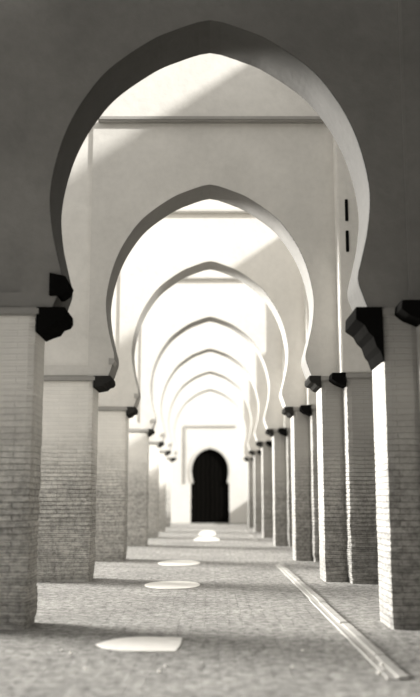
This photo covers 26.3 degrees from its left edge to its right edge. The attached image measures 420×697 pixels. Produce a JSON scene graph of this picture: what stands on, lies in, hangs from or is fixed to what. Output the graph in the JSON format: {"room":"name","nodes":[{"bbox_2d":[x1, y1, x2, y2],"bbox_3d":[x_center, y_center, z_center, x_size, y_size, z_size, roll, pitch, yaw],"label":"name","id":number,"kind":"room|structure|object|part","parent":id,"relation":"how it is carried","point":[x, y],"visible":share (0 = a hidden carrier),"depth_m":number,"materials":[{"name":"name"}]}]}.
{"room":"mosque","nodes":[
{"label":"mosque","id":0,"kind":"room"},
{"bbox_2d":[171,391,247,522],"bbox_3d":[-2.600,4.568,52.589,15.600,11.050,0.195,0,-10,0],"label":"wall","id":1,"kind":"structure","parent":0,"point":[207,408],"depth_m":52.31,"materials":[{"name":"paint"}]},
{"bbox_2d":[191,449,228,522],"bbox_3d":[0.000,7.861,52.180,2.600,4.420,0.117,0,-10,0],"label":"door","id":2,"kind":"structure","parent":1,"relation":"in","point":[209,487],"depth_m":52.10,"materials":[{"name":"black wood"}]},
{"bbox_2d":[189,446,230,481],"bbox_3d":[0.000,6.683,52.108,2.422,2.095,0.078,0,-10,0],"label":"trim","id":3,"kind":"structure","parent":1,"relation":"attached to","point":[208,447],"depth_m":52.10,"materials":[{"name":"paint"}]},
{"bbox_2d":[184,425,235,482],"bbox_3d":[0.000,6.122,52.189,3.016,3.328,0.104,0,-10,0],"label":"trim","id":4,"kind":"structure","parent":1,"relation":"attached to","point":[185,426],"depth_m":52.38,"materials":[{"name":"beige paint"}]},
{"bbox_2d":[0,523,419,696],"bbox_3d":[-7.150,5.382,24.142,27.300,0.001,65.000,0,-10,0],"label":"floor","id":5,"kind":"structure","parent":0,"point":[243,629],"depth_m":9.02,"materials":[{"name":"brick"}]},
{"bbox_2d":[0,307,72,629],"bbox_3d":[-2.350,1.256,9.695,1.592,3.341,0.676,0,-10,0],"label":"brick pier","id":6,"kind":"object","parent":5,"relation":"on","point":[24,331],"visible":1,"depth_m":9.48,"materials":[{"name":"brick"}]},
{"bbox_3d":[-2.483,-0.346,9.965,1.326,0.091,0.676,0,-10,0],"label":"impost moulding","id":7,"kind":"part","parent":6,"relation":"part of","materials":[{"name":"grey paint"}]},
{"bbox_2d":[36,376,114,581],"bbox_3d":[-2.398,2.168,15.112,1.495,3.341,0.845,0,-10,0],"label":"brick pier","id":8,"kind":"object","parent":5,"relation":"on","point":[66,546],"visible":0.77,"depth_m":14.76,"materials":[{"name":"grey brick"}]},
{"bbox_3d":[-2.522,0.566,15.382,1.248,0.091,0.845,0,-10,0],"label":"impost moulding","id":9,"kind":"part","parent":8,"relation":"part of","materials":[{"name":"grey paint"}]},
{"bbox_2d":[44,53,371,379],"bbox_3d":[0.117,-2.734,15.752,6.474,6.539,1.130,0,-10,0],"label":"arch","id":10,"kind":"object","parent":8,"relation":"on","point":[202,127],"visible":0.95,"depth_m":15.60,"materials":[{"name":"paint"}]},
{"bbox_2d":[95,407,137,560],"bbox_3d":[-2.398,3.008,20.099,1.495,3.341,0.845,0,-10,0],"label":"brick pier","id":11,"kind":"object","parent":5,"relation":"on","point":[111,533],"visible":0.56,"depth_m":19.75,"materials":[{"name":"grey brick"}]},
{"bbox_3d":[-2.483,1.405,20.368,1.326,0.091,0.845,0,-10,0],"label":"impost moulding","id":12,"kind":"part","parent":11,"relation":"part of","materials":[{"name":"grey paint"}]},
{"bbox_2d":[98,199,315,407],"bbox_3d":[0.117,-1.893,20.748,6.474,6.539,1.110,0,-10,0],"label":"arch","id":13,"kind":"object","parent":11,"relation":"on","point":[209,234],"visible":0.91,"depth_m":20.54,"materials":[{"name":"paint"}]},
{"bbox_2d":[96,636,181,651],"bbox_3d":[-0.651,2.702,8.237,0.778,0.006,0.851,0,-10,0],"label":"pale patch","id":14,"kind":"object","parent":5,"relation":"on","point":[142,643],"visible":1,"depth_m":8.17,"materials":[{"name":"white"}]},
{"bbox_2d":[127,429,154,545],"bbox_3d":[-2.398,4.056,26.329,1.495,3.341,0.845,0,-10,0],"label":"brick pier","id":15,"kind":"object","parent":5,"relation":"on","point":[138,449],"visible":0.52,"depth_m":25.98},
{"bbox_3d":[-2.457,2.454,26.599,1.378,0.091,0.845,0,-10,0],"label":"impost moulding","id":16,"kind":"part","parent":15,"relation":"part of","materials":[{"name":"grey paint"}]},
{"bbox_2d":[129,270,290,428],"bbox_3d":[0.117,-0.844,26.979,6.474,6.539,1.110,0,-10,0],"label":"arch","id":17,"kind":"object","parent":15,"relation":"on","point":[205,296],"visible":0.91,"depth_m":26.77,"materials":[{"name":"paint"}]},
{"bbox_2d":[148,441,163,537],"bbox_3d":[-2.398,5.006,31.970,1.495,3.341,0.845,0,-10,0],"label":"brick pier","id":18,"kind":"object","parent":5,"relation":"on","point":[153,501],"visible":0.39,"depth_m":31.63,"materials":[{"name":"grey brick"}]},
{"bbox_2d":[149,322,271,441],"bbox_3d":[0.117,0.106,32.619,6.474,6.539,1.110,0,-10,0],"label":"arch","id":19,"kind":"object","parent":18,"relation":"on","point":[206,337],"visible":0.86,"depth_m":32.39,"materials":[{"name":"paint"}]},
{"bbox_2d":[158,450,170,531],"bbox_3d":[-2.398,5.977,37.738,1.495,3.341,0.845,0,-10,0],"label":"brick pier","id":20,"kind":"object","parent":5,"relation":"on","point":[162,453],"visible":0.35,"depth_m":37.42,"materials":[{"name":"white brick"}]},
{"bbox_2d":[159,352,260,450],"bbox_3d":[0.117,1.077,38.388,6.474,6.539,1.110,0,-10,0],"label":"arch","id":21,"kind":"object","parent":20,"relation":"on","point":[209,362],"visible":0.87,"depth_m":38.15,"materials":[{"name":"paint"}]},
{"bbox_2d":[166,457,176,526],"bbox_3d":[-2.398,7.013,43.892,1.495,3.341,0.845,0,-10,0],"label":"brick pier","id":22,"kind":"object","parent":5,"relation":"on","point":[169,460],"visible":0.35,"depth_m":43.60,"materials":[{"name":"white brick"}]},
{"bbox_2d":[166,374,253,457],"bbox_3d":[0.117,2.113,44.541,6.474,6.539,1.110,0,-10,0],"label":"arch","id":23,"kind":"object","parent":22,"relation":"on","point":[209,382],"visible":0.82,"depth_m":44.30,"materials":[{"name":"paint"}]},
{"bbox_2d":[145,581,199,588],"bbox_3d":[-0.585,3.666,13.963,0.858,0.006,1.300,0,-10,0],"label":"pale patch","id":24,"kind":"object","parent":5,"relation":"on","point":[161,584],"visible":1,"depth_m":13.98,"materials":[{"name":"white"}]},
{"bbox_2d":[158,560,199,565],"bbox_3d":[-0.650,4.486,18.835,0.884,0.006,1.612,0,-10,0],"label":"pale patch","id":25,"kind":"object","parent":5,"relation":"on","point":[171,562],"visible":1,"depth_m":18.90,"materials":[{"name":"white"}]},
{"bbox_2d":[193,537,219,540],"bbox_3d":[-0.107,6.471,30.629,0.878,0.006,3.419,0,-10,0],"label":"pale patch","id":26,"kind":"object","parent":5,"relation":"on","point":[197,538],"visible":1,"depth_m":29.90,"materials":[{"name":"white"}]},
{"bbox_2d":[198,530,215,534],"bbox_3d":[-0.108,7.406,36.184,0.668,0.006,5.283,0,-10,0],"label":"pale patch","id":27,"kind":"object","parent":5,"relation":"on","point":[207,532],"visible":0.92,"depth_m":35.25,"materials":[{"name":"white"}]},
{"bbox_2d":[243,457,253,526],"bbox_3d":[2.506,6.982,43.712,1.710,3.341,1.170,0,-10,0],"label":"brick pier","id":28,"kind":"object","parent":5,"relation":"on","point":[250,461],"visible":0.23,"depth_m":43.53,"materials":[{"name":"brick"}]},
{"bbox_2d":[249,450,261,531],"bbox_3d":[2.508,5.947,37.559,1.714,3.341,1.170,0,-10,0],"label":"brick pier","id":29,"kind":"object","parent":5,"relation":"on","point":[257,454],"visible":0.24,"depth_m":37.40,"materials":[{"name":"brick"}]},
{"bbox_2d":[256,441,272,537],"bbox_3d":[2.508,4.976,31.790,1.715,3.341,1.170,0,-10,0],"label":"brick pier","id":30,"kind":"object","parent":5,"relation":"on","point":[266,447],"visible":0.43,"depth_m":31.62,"materials":[{"name":"brick"}]},
{"bbox_2d":[265,428,291,546],"bbox_3d":[2.507,4.026,26.149,1.712,3.341,1.170,0,-10,0],"label":"brick pier","id":31,"kind":"object","parent":5,"relation":"on","point":[281,437],"visible":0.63,"depth_m":25.89,"materials":[{"name":"brick"}]},
{"bbox_2d":[282,405,319,561],"bbox_3d":[2.509,2.977,19.919,1.717,3.341,1.170,0,-10,0],"label":"brick pier","id":32,"kind":"object","parent":5,"relation":"on","point":[304,462],"visible":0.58,"depth_m":19.66,"materials":[{"name":"brick"}]},
{"bbox_2d":[305,373,378,583],"bbox_3d":[2.509,2.138,14.932,1.715,3.341,1.170,0,-10,0],"label":"brick pier","id":33,"kind":"object","parent":5,"relation":"on","point":[348,541],"visible":0.66,"depth_m":14.58,"materials":[{"name":"brick"}]},
{"bbox_3d":[2.002,0.567,15.381,0.390,0.088,0.806,0,-10,0],"label":"impost moulding","id":34,"kind":"part","parent":33,"relation":"part of","materials":[{"name":"grey paint"}]},
{"bbox_3d":[2.756,0.472,14.817,1.196,0.088,0.390,0,-10,0],"label":"moulding","id":35,"kind":"part","parent":33,"relation":"part of","materials":[{"name":"grey paint"}]},
{"bbox_2d":[276,564,409,679],"bbox_3d":[1.393,3.405,12.470,0.186,0.024,11.944,0,-10,0],"label":"stone kerb","id":36,"kind":"object","parent":5,"relation":"on","point":[391,671],"visible":1,"depth_m":8.70,"materials":[{"name":"white stone"}]},
{"bbox_2d":[345,300,419,629],"bbox_3d":[2.462,1.240,9.599,1.804,3.341,1.170,0,-10,0],"label":"brick pier","id":37,"kind":"object","parent":5,"relation":"on","point":[388,339],"visible":1,"depth_m":9.48,"materials":[{"name":"brick"}]},
{"bbox_2d":[0,0,419,311],"bbox_3d":[0.117,-3.611,10.537,6.474,6.539,0.889,0,-10,0],"label":"arch","id":38,"kind":"object","parent":37,"relation":"on","point":[356,63],"visible":0.94,"depth_m":10.16,"materials":[{"name":"paint"}]},
{"bbox_3d":[2.002,-0.331,10.048,0.390,0.088,0.806,0,-10,0],"label":"impost moulding","id":39,"kind":"part","parent":37,"relation":"part of","materials":[{"name":"grey paint"}]}
]}

